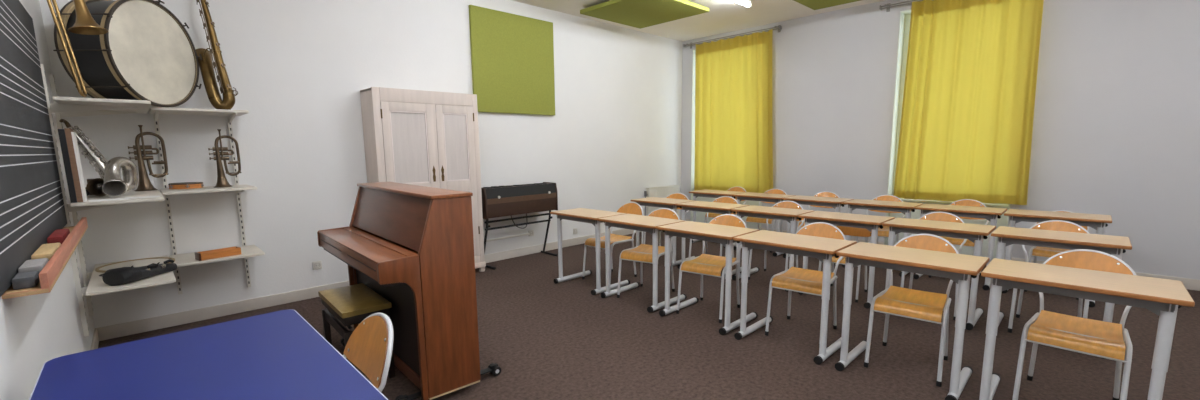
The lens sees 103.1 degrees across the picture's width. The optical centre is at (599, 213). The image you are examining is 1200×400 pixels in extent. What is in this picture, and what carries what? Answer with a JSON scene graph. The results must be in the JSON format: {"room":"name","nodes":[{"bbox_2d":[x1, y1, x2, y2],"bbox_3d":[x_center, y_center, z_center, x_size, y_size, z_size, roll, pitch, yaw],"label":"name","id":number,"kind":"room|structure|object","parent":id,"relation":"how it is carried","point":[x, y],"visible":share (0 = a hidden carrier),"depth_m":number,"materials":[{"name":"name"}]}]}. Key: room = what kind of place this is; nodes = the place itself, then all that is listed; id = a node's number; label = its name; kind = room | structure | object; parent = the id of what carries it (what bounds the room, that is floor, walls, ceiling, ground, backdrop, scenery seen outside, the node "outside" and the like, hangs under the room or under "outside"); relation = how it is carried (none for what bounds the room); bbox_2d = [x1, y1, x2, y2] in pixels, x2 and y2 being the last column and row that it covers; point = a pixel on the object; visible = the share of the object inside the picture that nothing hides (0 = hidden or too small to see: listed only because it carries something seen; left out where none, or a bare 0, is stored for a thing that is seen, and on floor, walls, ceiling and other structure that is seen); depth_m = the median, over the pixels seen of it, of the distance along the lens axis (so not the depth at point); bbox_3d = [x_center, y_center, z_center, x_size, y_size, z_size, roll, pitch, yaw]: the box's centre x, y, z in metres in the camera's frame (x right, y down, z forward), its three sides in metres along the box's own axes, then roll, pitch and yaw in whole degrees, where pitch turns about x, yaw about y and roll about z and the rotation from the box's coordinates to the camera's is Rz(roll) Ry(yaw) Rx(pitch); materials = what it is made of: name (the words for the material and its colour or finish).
{"room":"music room","nodes":[
{"label":"music room","id":0,"kind":"room"},
{"bbox_2d":[0,0,94,399],"bbox_3d":[-1.394,-0.283,0.762,0.200,3.226,7.280,-8,11,-44],"label":"wall","id":1,"kind":"structure","parent":0,"point":[35,330],"depth_m":2.04,"materials":[{"name":"white paint"}]},
{"bbox_2d":[0,0,87,298],"bbox_3d":[-2.193,-0.387,1.793,0.101,1.227,3.000,-8,11,-44],"label":"chalkboard","id":2,"kind":"object","parent":1,"relation":"attached to","point":[32,207],"visible":0.95,"depth_m":2.04,"materials":[{"name":"black wood"}]},
{"bbox_2d":[12,271,39,289],"bbox_3d":[-1.925,0.221,1.600,0.049,0.037,0.120,-8,11,-44],"label":"eraser","id":3,"kind":"object","parent":2,"relation":"on","point":[30,279],"visible":0.94,"depth_m":1.57,"materials":[{"name":"grey fabric"}]},
{"bbox_2d":[18,258,48,272],"bbox_3d":[-2.040,0.200,1.720,0.055,0.049,0.185,-8,11,-44],"label":"eraser","id":4,"kind":"object","parent":2,"relation":"on","point":[33,264],"visible":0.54,"depth_m":1.68,"materials":[{"name":"grey fabric"}]},
{"bbox_2d":[2,217,87,298],"bbox_3d":[-2.528,0.144,2.222,0.101,0.066,1.940,-8,11,-44],"label":"chalk tray","id":5,"kind":"object","parent":2,"relation":"on","point":[48,276],"depth_m":1.78,"materials":[{"name":"brown wood"}]},
{"bbox_2d":[31,243,60,259],"bbox_3d":[-2.287,0.167,1.973,0.056,0.050,0.325,-8,11,-44],"label":"eraser","id":6,"kind":"object","parent":2,"relation":"on","point":[45,250],"visible":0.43,"depth_m":1.91,"materials":[{"name":"beige fabric"}]},
{"bbox_2d":[47,229,69,243],"bbox_3d":[-2.643,0.118,2.331,0.051,0.055,0.340,-8,11,-44],"label":"eraser","id":7,"kind":"object","parent":2,"relation":"on","point":[59,235],"visible":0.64,"depth_m":2.25,"materials":[{"name":"red fabric"}]},
{"bbox_2d":[40,64,88,335],"bbox_3d":[-3.318,-0.054,2.954,0.023,1.690,0.026,-8,11,-44],"label":"shelf standard","id":8,"kind":"object","parent":1,"relation":"attached to","point":[73,257],"visible":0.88,"depth_m":2.96,"materials":[{"name":"white metal"}]},
{"bbox_2d":[48,74,93,315],"bbox_3d":[-3.689,-0.102,3.331,0.023,1.690,0.026,-8,11,-44],"label":"shelf standard","id":9,"kind":"object","parent":1,"relation":"attached to","point":[51,77],"visible":0.44,"depth_m":3.37,"materials":[{"name":"white metal"}]},
{"bbox_2d":[90,329,98,349],"bbox_3d":[-1.292,1.251,1.048,0.014,0.105,7.266,-8,11,-44],"label":"baseboard","id":10,"kind":"structure","parent":1,"relation":"attached to","point":[95,342],"depth_m":3.45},
{"bbox_2d":[50,97,150,117],"bbox_3d":[-3.318,-0.693,3.191,0.440,0.075,1.050,-8,11,-44],"label":"wall shelf","id":11,"kind":"object","parent":1,"relation":"attached to","point":[66,106],"visible":1,"depth_m":2.97,"materials":[{"name":"laminate"}]},
{"bbox_2d":[47,0,108,96],"bbox_3d":[-3.108,-1.231,2.807,0.272,1.072,0.222,-8,11,-44],"label":"trombone","id":12,"kind":"object","parent":11,"relation":"on","point":[85,24],"visible":1,"depth_m":2.82,"materials":[{"name":"gold metal"}]},
{"bbox_2d":[53,0,201,106],"bbox_3d":[-3.277,-1.136,3.365,0.340,0.750,0.768,-1,8,-3],"label":"bass drum","id":13,"kind":"object","parent":11,"relation":"on","point":[146,52],"visible":0.8,"depth_m":3.23,"materials":[{"name":"black paint"}]},
{"bbox_2d":[67,190,163,211],"bbox_3d":[-3.310,-0.091,3.275,0.440,0.075,1.050,-8,11,-44],"label":"wall shelf","id":14,"kind":"object","parent":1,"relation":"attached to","point":[78,206],"visible":0.73,"depth_m":3.02,"materials":[{"name":"laminate"}]},
{"bbox_2d":[58,129,76,202],"bbox_3d":[-3.160,-0.286,2.838,0.028,0.425,0.225,-8,11,-44],"label":"ring binder","id":15,"kind":"object","parent":14,"relation":"on","point":[62,137],"visible":0.79,"depth_m":2.76,"materials":[{"name":"black plastic"}]},
{"bbox_2d":[64,128,82,201],"bbox_3d":[-3.143,-0.291,2.854,0.026,0.430,0.205,-8,11,-44],"label":"book","id":16,"kind":"object","parent":14,"relation":"on","point":[68,131],"visible":0.86,"depth_m":2.78,"materials":[{"name":"brown cardboard"}]},
{"bbox_2d":[71,132,86,201],"bbox_3d":[-3.131,-0.283,2.867,0.011,0.410,0.185,-8,11,-44],"label":"folder","id":17,"kind":"object","parent":14,"relation":"on","point":[75,144],"visible":1,"depth_m":2.82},
{"bbox_2d":[85,178,106,195],"bbox_3d":[-3.470,-0.195,3.292,0.155,0.119,0.462,-8,11,-44],"label":"cornet","id":18,"kind":"object","parent":14,"relation":"on","point":[92,188],"visible":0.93,"depth_m":3.15,"materials":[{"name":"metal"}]},
{"bbox_2d":[59,119,137,195],"bbox_3d":[-3.198,-0.360,3.059,0.315,0.489,0.279,-8,11,-44],"label":"saxophone","id":19,"kind":"object","parent":14,"relation":"on","point":[109,171],"visible":0.95,"depth_m":3.07,"materials":[{"name":"silver metal"}]},
{"bbox_2d":[88,198,126,201],"bbox_3d":[-3.033,-0.088,2.942,0.150,0.001,0.170,6,11,41],"label":"paper sheet","id":20,"kind":"object","parent":14,"relation":"on","point":[114,198],"visible":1,"depth_m":2.94,"materials":[{"name":"white paper"}]},
{"bbox_2d":[123,195,160,198],"bbox_3d":[-2.940,-0.107,3.060,0.170,0.001,0.150,-7,10,-38],"label":"paper sheet","id":21,"kind":"object","parent":14,"relation":"on","point":[159,195],"visible":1,"depth_m":3.04,"materials":[{"name":"white paper"}]},
{"bbox_2d":[128,125,167,190],"bbox_3d":[-3.440,-0.427,3.632,0.209,0.493,0.132,-8,11,-44],"label":"flugelhorn","id":22,"kind":"object","parent":14,"relation":"on","point":[145,184],"visible":1,"depth_m":3.61,"materials":[{"name":"gold metal"}]},
{"bbox_2d":[81,255,175,295],"bbox_3d":[-3.303,0.443,3.350,0.440,0.075,1.050,-8,11,-44],"label":"wall shelf","id":23,"kind":"object","parent":1,"relation":"attached to","point":[96,286],"visible":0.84,"depth_m":3.06,"materials":[{"name":"laminate"}]},
{"bbox_2d":[95,257,174,272],"bbox_3d":[-3.435,0.374,3.535,0.426,0.012,0.426,-8,11,-44],"label":"drumhead","id":24,"kind":"object","parent":23,"relation":"on","point":[145,261],"visible":0.73,"depth_m":3.57,"materials":[{"name":"plastic"}]},
{"bbox_2d":[99,259,176,285],"bbox_3d":[-3.149,0.378,3.161,0.415,0.100,0.401,-2,8,-9],"label":"bag","id":25,"kind":"object","parent":23,"relation":"on","point":[123,275],"visible":1,"depth_m":3.05,"materials":[{"name":"grey fabric"}]},
{"bbox_2d":[40,0,681,327],"bbox_3d":[-1.237,-1.035,6.088,7.938,3.226,0.200,-8,11,-44],"label":"wall","id":26,"kind":"structure","parent":0,"point":[299,69],"depth_m":4.58,"materials":[{"name":"white paint"}]},
{"bbox_2d":[152,106,182,294],"bbox_3d":[-3.485,-0.175,3.829,0.026,1.690,0.023,-8,11,-44],"label":"shelf standard","id":27,"kind":"object","parent":26,"relation":"attached to","point":[156,123],"visible":0.66,"depth_m":3.84,"materials":[{"name":"white metal"}]},
{"bbox_2d":[149,107,248,122],"bbox_3d":[-3.138,-0.772,3.739,0.570,0.075,0.482,-8,11,-44],"label":"wall shelf","id":28,"kind":"object","parent":26,"relation":"attached to","point":[231,114],"visible":1,"depth_m":3.65,"materials":[{"name":"laminate"}]},
{"bbox_2d":[196,0,237,109],"bbox_3d":[-3.092,-1.311,3.774,0.321,0.980,0.159,2,9,21],"label":"saxophone","id":29,"kind":"object","parent":28,"relation":"on","point":[206,65],"visible":0.96,"depth_m":3.75,"materials":[{"name":"gold metal"}]},
{"bbox_2d":[160,184,256,197],"bbox_3d":[-3.131,-0.171,3.823,0.570,0.075,0.482,-8,11,-44],"label":"wall shelf","id":30,"kind":"object","parent":26,"relation":"attached to","point":[239,188],"visible":1,"depth_m":3.70,"materials":[{"name":"laminate"}]},
{"bbox_2d":[168,182,203,188],"bbox_3d":[-3.307,-0.227,3.810,0.212,0.043,0.237,-8,11,-44],"label":"wooden box","id":31,"kind":"object","parent":30,"relation":"on","point":[183,185],"visible":1,"depth_m":3.74,"materials":[{"name":"orange wood"}]},
{"bbox_2d":[208,129,241,187],"bbox_3d":[-3.053,-0.453,3.883,0.197,0.465,0.124,-8,11,-44],"label":"flugelhorn","id":32,"kind":"object","parent":30,"relation":"on","point":[222,181],"visible":1,"depth_m":3.86,"materials":[{"name":"gold metal"}]},
{"bbox_2d":[169,245,264,266],"bbox_3d":[-3.123,0.364,3.898,0.570,0.075,0.482,-8,11,-44],"label":"wall shelf","id":33,"kind":"object","parent":26,"relation":"attached to","point":[186,259],"visible":0.75,"depth_m":3.80,"materials":[{"name":"laminate"}]},
{"bbox_2d":[194,246,240,260],"bbox_3d":[-3.023,0.311,3.777,0.098,0.057,0.272,5,10,34],"label":"wooden box","id":34,"kind":"object","parent":33,"relation":"on","point":[230,251],"visible":1,"depth_m":3.75,"materials":[{"name":"orange wood"}]},
{"bbox_2d":[227,116,250,286],"bbox_3d":[-3.154,-0.179,4.155,0.026,1.680,0.023,-8,11,-44],"label":"shelf standard","id":35,"kind":"object","parent":26,"relation":"attached to","point":[230,128],"visible":0.7,"depth_m":4.16,"materials":[{"name":"white metal"}]},
{"bbox_2d":[312,261,321,269],"bbox_3d":[-2.753,0.498,4.640,0.080,0.080,0.016,-8,11,-44],"label":"wall socket","id":36,"kind":"object","parent":26,"relation":"attached to","point":[316,264],"visible":1,"depth_m":4.64,"materials":[{"name":"white plastic"}]},
{"bbox_2d":[95,218,680,340],"bbox_3d":[-1.177,0.525,6.195,7.438,0.105,0.014,-8,11,-44],"label":"baseboard","id":37,"kind":"structure","parent":26,"relation":"attached to","point":[154,323],"depth_m":4.26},
{"bbox_2d":[486,233,529,241],"bbox_3d":[-1.287,0.317,6.055,0.950,0.024,0.022,-8,11,-44],"label":"trim","id":38,"kind":"structure","parent":26,"relation":"attached to","point":[525,233],"depth_m":6.15,"materials":[{"name":"white wood"}]},
{"bbox_2d":[469,5,554,114],"bbox_3d":[-1.062,-1.871,5.977,1.210,1.203,0.050,-8,11,-44],"label":"wall panel","id":39,"kind":"object","parent":26,"relation":"attached to","point":[512,55],"visible":0.85,"depth_m":5.91,"materials":[{"name":"green fabric"}]},
{"bbox_2d":[644,185,679,215],"bbox_3d":[1.060,-0.111,8.246,0.925,0.735,0.110,-8,11,-44],"label":"radiator","id":40,"kind":"object","parent":26,"relation":"attached to","point":[661,191],"visible":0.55,"depth_m":8.09,"materials":[{"name":"white metal"}]},
{"bbox_2d":[646,185,679,189],"bbox_3d":[1.092,-0.465,8.205,0.860,0.023,0.070,-8,11,-44],"label":"grille","id":41,"kind":"object","parent":40,"relation":"attached to","point":[670,187],"depth_m":8.20,"materials":[{"name":"white metal"}]},
{"bbox_2d":[98,231,1199,399],"bbox_3d":[1.397,0.976,3.668,7.938,0.150,7.680,-8,11,-44],"label":"floor","id":42,"kind":"structure","parent":0,"point":[548,340],"depth_m":3.47,"materials":[{"name":"brown carpet"}]},
{"bbox_2d":[29,309,387,399],"bbox_3d":[-1.062,0.874,1.345,0.690,0.764,1.375,-8,11,-44],"label":"desk","id":43,"kind":"object","parent":42,"relation":"on","point":[277,355],"visible":1,"depth_m":1.46,"materials":[{"name":"blue laminate"}]},
{"bbox_2d":[318,283,394,377],"bbox_3d":[-1.586,0.765,3.102,0.276,0.503,0.660,-8,11,-41],"label":"piano bench","id":44,"kind":"object","parent":42,"relation":"on","point":[351,304],"visible":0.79,"depth_m":2.96,"materials":[{"name":"green leather"}]},
{"bbox_2d":[318,283,391,318],"bbox_3d":[-1.589,0.539,3.070,0.276,0.048,0.600,-8,11,-41],"label":"cushion","id":45,"kind":"object","parent":44,"relation":"on","point":[355,301],"depth_m":2.94,"materials":[{"name":"gold leather"}]},
{"bbox_2d":[343,313,393,391],"bbox_3d":[-1.046,0.812,1.664,0.646,0.799,0.410,-8,11,-43],"label":"chair","id":46,"kind":"object","parent":42,"relation":"on","point":[369,347],"visible":0.97,"depth_m":1.80,"materials":[{"name":"brown wood"}]},
{"bbox_2d":[317,182,500,399],"bbox_3d":[-1.297,0.413,3.157,0.702,1.174,1.366,-8,11,-41],"label":"upright piano","id":47,"kind":"object","parent":42,"relation":"on","point":[411,245],"visible":0.87,"depth_m":2.71,"materials":[{"name":"brown wood"}]},
{"bbox_2d":[360,87,485,271],"bbox_3d":[-1.864,-0.285,5.160,1.142,2.015,0.354,-8,11,-44],"label":"tall cabinet","id":48,"kind":"object","parent":42,"relation":"on","point":[413,137],"visible":0.52,"depth_m":4.94,"materials":[{"name":"white wood"}]},
{"bbox_2d":[484,210,557,269],"bbox_3d":[-1.019,0.292,6.028,1.003,0.608,0.330,-8,11,-44],"label":"keyboard stand","id":49,"kind":"object","parent":42,"relation":"on","point":[487,221],"visible":0.9,"depth_m":5.95,"materials":[{"name":"black metal"}]},
{"bbox_2d":[481,182,557,228],"bbox_3d":[-1.031,-0.080,5.971,1.065,0.576,0.286,-8,11,-44],"label":"piano","id":50,"kind":"object","parent":49,"relation":"on","point":[509,200],"visible":0.91,"depth_m":5.82,"materials":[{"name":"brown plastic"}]},
{"bbox_2d":[550,208,629,294],"bbox_3d":[-0.094,0.357,4.936,0.508,0.760,0.693,-8,11,-44],"label":"table","id":51,"kind":"object","parent":42,"relation":"on","point":[585,215],"visible":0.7,"depth_m":4.79,"materials":[{"name":"brown wood"}]},
{"bbox_2d":[582,202,642,284],"bbox_3d":[0.166,0.296,5.217,0.410,0.799,0.646,7,11,43],"label":"chair","id":52,"kind":"object","parent":42,"relation":"on","point":[631,207],"visible":0.72,"depth_m":5.19,"materials":[{"name":"brown wood"}]},
{"bbox_2d":[598,214,686,312],"bbox_3d":[0.401,0.421,4.433,0.508,0.760,0.693,-8,11,-44],"label":"table","id":53,"kind":"object","parent":42,"relation":"on","point":[649,224],"visible":0.88,"depth_m":4.29,"materials":[{"name":"brown wood"}]},
{"bbox_2d":[617,208,679,297],"bbox_3d":[0.497,0.375,4.628,0.410,0.799,0.646,4,10,32],"label":"chair","id":54,"kind":"object","parent":42,"relation":"on","point":[642,253],"visible":0.66,"depth_m":4.62,"materials":[{"name":"brown wood"}]},
{"bbox_2d":[630,197,695,266],"bbox_3d":[0.807,0.200,5.972,0.508,0.760,0.693,-8,11,-44],"label":"table","id":55,"kind":"object","parent":42,"relation":"on","point":[670,203],"visible":0.49,"depth_m":5.76,"materials":[{"name":"brown wood"}]},
{"bbox_2d":[643,193,688,245],"bbox_3d":[0.882,0.149,6.201,0.410,0.799,0.646,5,10,33],"label":"chair","id":56,"kind":"object","parent":42,"relation":"on","point":[674,195],"visible":0.2,"depth_m":6.38,"materials":[{"name":"brown wood"}]},
{"bbox_2d":[657,221,759,334],"bbox_3d":[0.895,0.486,3.930,0.508,0.760,0.693,-8,11,-44],"label":"table","id":57,"kind":"object","parent":42,"relation":"on","point":[723,234],"visible":0.88,"depth_m":3.77,"materials":[{"name":"brown wood"}]},
{"bbox_2d":[676,214,746,322],"bbox_3d":[0.999,0.435,4.156,0.410,0.799,0.646,5,10,36],"label":"chair","id":58,"kind":"object","parent":42,"relation":"on","point":[704,264],"visible":0.77,"depth_m":4.10,"materials":[{"name":"brown wood"}]},
{"bbox_2d":[676,201,749,277],"bbox_3d":[1.301,0.264,5.470,0.508,0.760,0.693,-8,11,-44],"label":"table","id":59,"kind":"object","parent":42,"relation":"on","point":[701,206],"visible":0.59,"depth_m":5.35,"materials":[{"name":"brown wood"}]},
{"bbox_2d":[689,196,737,258],"bbox_3d":[1.382,0.213,5.695,0.410,0.799,0.646,5,10,36],"label":"chair","id":60,"kind":"object","parent":42,"relation":"on","point":[724,199],"visible":0.3,"depth_m":5.84,"materials":[{"name":"brown wood"}]},
{"bbox_2d":[689,189,745,247],"bbox_3d":[1.718,0.052,6.936,0.508,0.760,0.693,-8,11,-44],"label":"table","id":61,"kind":"object","parent":42,"relation":"on","point":[699,193],"visible":0.55,"depth_m":6.83,"materials":[{"name":"brown wood"}]},
{"bbox_2d":[702,186,746,241],"bbox_3d":[1.883,0.009,7.100,0.646,0.799,0.410,-8,11,-44],"label":"chair","id":62,"kind":"object","parent":42,"relation":"on","point":[737,188],"visible":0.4,"depth_m":7.08,"materials":[{"name":"brown wood"}]},
{"bbox_2d":[732,192,795,256],"bbox_3d":[2.212,0.117,6.433,0.508,0.760,0.693,-8,11,-44],"label":"table","id":63,"kind":"object","parent":42,"relation":"on","point":[765,197],"visible":0.48,"depth_m":6.24,"materials":[{"name":"brown wood"}]},
{"bbox_2d":[745,189,786,252],"bbox_3d":[2.328,0.067,6.648,0.410,0.799,0.646,6,11,40],"label":"chair","id":64,"kind":"object","parent":42,"relation":"on","point":[771,191],"visible":0.48,"depth_m":6.53,"materials":[{"name":"brown wood"}]},
{"bbox_2d":[731,205,813,291],"bbox_3d":[1.796,0.328,4.967,0.508,0.760,0.693,-8,11,-44],"label":"table","id":65,"kind":"object","parent":42,"relation":"on","point":[790,215],"visible":0.6,"depth_m":4.81,"materials":[{"name":"brown wood"}]},
{"bbox_2d":[748,201,804,279],"bbox_3d":[1.922,0.283,5.146,0.410,0.799,0.646,6,10,38],"label":"chair","id":66,"kind":"object","parent":42,"relation":"on","point":[783,204],"visible":0.31,"depth_m":5.26,"materials":[{"name":"brown wood"}]},
{"bbox_2d":[733,230,856,364],"bbox_3d":[1.390,0.550,3.428,0.508,0.760,0.693,-8,11,-44],"label":"table","id":67,"kind":"object","parent":42,"relation":"on","point":[821,248],"visible":0.84,"depth_m":3.26,"materials":[{"name":"brown wood"}]},
{"bbox_2d":[765,222,845,343],"bbox_3d":[1.595,0.498,3.650,0.410,0.799,0.646,6,10,39],"label":"chair","id":68,"kind":"object","parent":42,"relation":"on","point":[807,281],"visible":0.77,"depth_m":3.63,"materials":[{"name":"brown wood"}]},
{"bbox_2d":[794,191,841,256],"bbox_3d":[2.825,0.132,6.142,0.410,0.799,0.646,6,10,38],"label":"chair","id":69,"kind":"object","parent":42,"relation":"on","point":[824,193],"visible":0.27,"depth_m":6.29,"materials":[{"name":"brown wood"}]},
{"bbox_2d":[783,195,853,265],"bbox_3d":[2.707,0.181,5.930,0.508,0.760,0.693,-8,11,-44],"label":"table","id":70,"kind":"object","parent":42,"relation":"on","point":[836,203],"visible":0.57,"depth_m":5.74,"materials":[{"name":"brown wood"}]},
{"bbox_2d":[818,226,871,302],"bbox_3d":[2.368,0.405,4.572,0.363,0.708,0.571,6,11,41],"label":"chair","id":71,"kind":"object","parent":42,"relation":"on","point":[851,231],"visible":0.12,"depth_m":4.61,"materials":[{"name":"brown wood"}]},
{"bbox_2d":[798,211,894,308],"bbox_3d":[2.290,0.393,4.464,0.508,0.760,0.693,-8,11,-44],"label":"table","id":72,"kind":"object","parent":42,"relation":"on","point":[868,222],"visible":0.66,"depth_m":4.23,"materials":[{"name":"brown wood"}]},
{"bbox_2d":[856,195,904,270],"bbox_3d":[3.320,0.196,5.639,0.410,0.799,0.646,6,11,40],"label":"chair","id":73,"kind":"object","parent":42,"relation":"on","point":[884,232],"visible":0.31,"depth_m":5.73,"materials":[{"name":"brown wood"}]},
{"bbox_2d":[842,199,922,276],"bbox_3d":[3.201,0.245,5.428,0.508,0.760,0.693,-8,11,-44],"label":"table","id":74,"kind":"object","parent":42,"relation":"on","point":[894,206],"visible":0.71,"depth_m":5.25,"materials":[{"name":"brown wood"}]},
{"bbox_2d":[864,234,958,386],"bbox_3d":[2.052,0.569,3.107,0.410,0.799,0.646,6,11,41],"label":"chair","id":75,"kind":"object","parent":42,"relation":"on","point":[898,301],"visible":0.75,"depth_m":3.05,"materials":[{"name":"brown wood"}]},
{"bbox_2d":[835,242,989,399],"bbox_3d":[1.884,0.614,2.925,0.508,0.760,0.693,-8,11,-44],"label":"table","id":76,"kind":"object","parent":42,"relation":"on","point":[959,268],"visible":0.98,"depth_m":2.75,"materials":[{"name":"brown wood"}]},
{"bbox_2d":[900,212,966,319],"bbox_3d":[2.908,0.412,4.144,0.410,0.799,0.646,6,10,39],"label":"chair","id":77,"kind":"object","parent":42,"relation":"on","point":[935,216],"visible":0.32,"depth_m":4.28,"materials":[{"name":"brown wood"}]},
{"bbox_2d":[882,218,995,329],"bbox_3d":[2.785,0.457,3.961,0.508,0.760,0.693,-8,11,-44],"label":"table","id":78,"kind":"object","parent":42,"relation":"on","point":[976,233],"visible":0.83,"depth_m":3.75,"materials":[{"name":"brown wood"}]},
{"bbox_2d":[928,199,988,277],"bbox_3d":[3.855,0.265,5.096,0.410,0.799,0.646,7,11,44],"label":"chair","id":79,"kind":"object","parent":42,"relation":"on","point":[963,202],"visible":0.32,"depth_m":5.14,"materials":[{"name":"brown wood"}]},
{"bbox_2d":[913,203,1006,290],"bbox_3d":[3.696,0.309,4.925,0.508,0.760,0.693,-8,11,-44],"label":"table","id":80,"kind":"object","parent":42,"relation":"on","point":[991,214],"visible":0.8,"depth_m":4.67,"materials":[{"name":"brown wood"}]},
{"bbox_2d":[1007,220,1089,332],"bbox_3d":[3.430,0.479,3.614,0.410,0.799,0.646,7,11,44],"label":"chair","id":81,"kind":"object","parent":42,"relation":"on","point":[1054,225],"visible":0.3,"depth_m":3.73,"materials":[{"name":"brown wood"}]},
{"bbox_2d":[1024,210,1087,299],"bbox_3d":[4.390,0.362,4.575,0.597,0.740,0.379,-8,11,-44],"label":"chair","id":82,"kind":"object","parent":42,"relation":"on","point":[1035,251],"visible":0.3,"depth_m":4.52,"materials":[{"name":"brown wood"}]},
{"bbox_2d":[1002,209,1111,306],"bbox_3d":[4.190,0.374,4.422,0.508,0.760,0.693,-8,11,-44],"label":"table","id":83,"kind":"object","parent":42,"relation":"on","point":[1098,222],"visible":0.66,"depth_m":4.28,"materials":[{"name":"brown wood"}]},
{"bbox_2d":[991,226,1131,358],"bbox_3d":[3.279,0.521,3.458,0.508,0.760,0.693,-8,11,-44],"label":"table","id":84,"kind":"object","parent":42,"relation":"on","point":[1115,246],"visible":0.65,"depth_m":3.29,"materials":[{"name":"brown wood"}]},
{"bbox_2d":[1012,249,1135,399],"bbox_3d":[2.596,0.634,2.590,0.646,0.799,0.410,-8,11,-42],"label":"chair","id":85,"kind":"object","parent":42,"relation":"on","point":[1108,340],"visible":0.83,"depth_m":2.55,"materials":[{"name":"brown wood"}]},
{"bbox_2d":[979,258,1194,399],"bbox_3d":[2.379,0.679,2.422,0.508,0.760,0.693,-8,11,-44],"label":"table","id":86,"kind":"object","parent":42,"relation":"on","point":[1162,297],"visible":1,"depth_m":2.25,"materials":[{"name":"brown wood"}]},
{"bbox_2d":[512,0,884,40],"bbox_3d":[1.353,-2.366,3.198,7.938,0.150,7.680,-8,11,-44],"label":"ceiling","id":87,"kind":"structure","parent":0,"point":[723,16],"depth_m":6.65,"materials":[{"name":"white paint"}]},
{"bbox_2d":[580,0,708,28],"bbox_3d":[0.579,-2.659,6.198,1.198,0.086,1.185,-8,11,-44],"label":"ceiling panel","id":88,"kind":"object","parent":87,"relation":"attached to","point":[640,14],"visible":1,"depth_m":6.14,"materials":[{"name":"green fabric"}]},
{"bbox_2d":[731,0,750,7],"bbox_3d":[1.407,-2.582,5.561,1.344,0.082,0.060,-8,11,-44],"label":"ceiling lamp","id":89,"kind":"object","parent":87,"relation":"attached to","point":[747,3],"visible":1,"depth_m":5.92,"materials":[{"name":"white plastic"}]},
{"bbox_2d":[794,0,860,9],"bbox_3d":[2.770,-2.568,5.348,1.195,0.086,1.190,-8,11,-44],"label":"ceiling panel","id":90,"kind":"object","parent":87,"relation":"attached to","point":[813,4],"visible":1,"depth_m":5.88,"materials":[{"name":"green fabric"}]},
{"bbox_2d":[680,0,1199,279],"bbox_3d":[4.108,-1.102,6.069,0.300,3.226,7.280,-8,11,-44],"label":"wall","id":91,"kind":"structure","parent":0,"point":[1116,132],"depth_m":5.00,"materials":[{"name":"white paint"}]},
{"bbox_2d":[690,49,761,229],"bbox_3d":[2.180,-1.267,8.014,0.260,3.060,1.365,-8,11,-44],"label":"window","id":92,"kind":"structure","parent":91,"relation":"in","point":[700,216],"depth_m":8.40,"materials":[{"name":"white glass"}]},
{"bbox_2d":[683,25,781,48],"bbox_3d":[2.068,-2.818,7.597,0.145,0.100,1.698,-8,11,-44],"label":"curtain rod","id":93,"kind":"object","parent":91,"relation":"attached to","point":[779,27],"visible":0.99,"depth_m":7.47,"materials":[{"name":"grey metal"}]},
{"bbox_2d":[694,29,772,192],"bbox_3d":[2.127,-1.556,7.622,0.087,2.465,1.445,-9,11,-44],"label":"curtain","id":94,"kind":"object","parent":93,"relation":"hanging from","point":[734,136],"visible":0.95,"depth_m":7.61,"materials":[{"name":"yellow fabric"}]},
{"bbox_2d":[879,0,922,11],"bbox_3d":[4.188,-2.543,5.442,0.145,0.100,1.748,-8,11,-44],"label":"curtain rod","id":95,"kind":"object","parent":91,"relation":"attached to","point":[889,6],"visible":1,"depth_m":5.94,"materials":[{"name":"grey metal"}]},
{"bbox_2d":[893,0,1043,204],"bbox_3d":[4.203,-1.325,5.503,0.090,2.385,1.285,-8,11,-44],"label":"curtain","id":96,"kind":"object","parent":95,"relation":"hanging from","point":[966,127],"visible":0.99,"depth_m":5.48,"materials":[{"name":"yellow fabric"}]},
{"bbox_2d":[681,218,1199,290],"bbox_3d":[4.021,0.460,6.173,0.014,0.105,7.266,-8,11,-44],"label":"baseboard","id":97,"kind":"structure","parent":91,"relation":"attached to","point":[1191,284],"depth_m":4.66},
{"bbox_2d":[884,9,1009,257],"bbox_3d":[4.316,-0.989,5.843,0.260,3.060,1.248,-8,11,-44],"label":"window","id":98,"kind":"structure","parent":91,"relation":"in","point":[905,16],"depth_m":6.15,"materials":[{"name":"white glass"}]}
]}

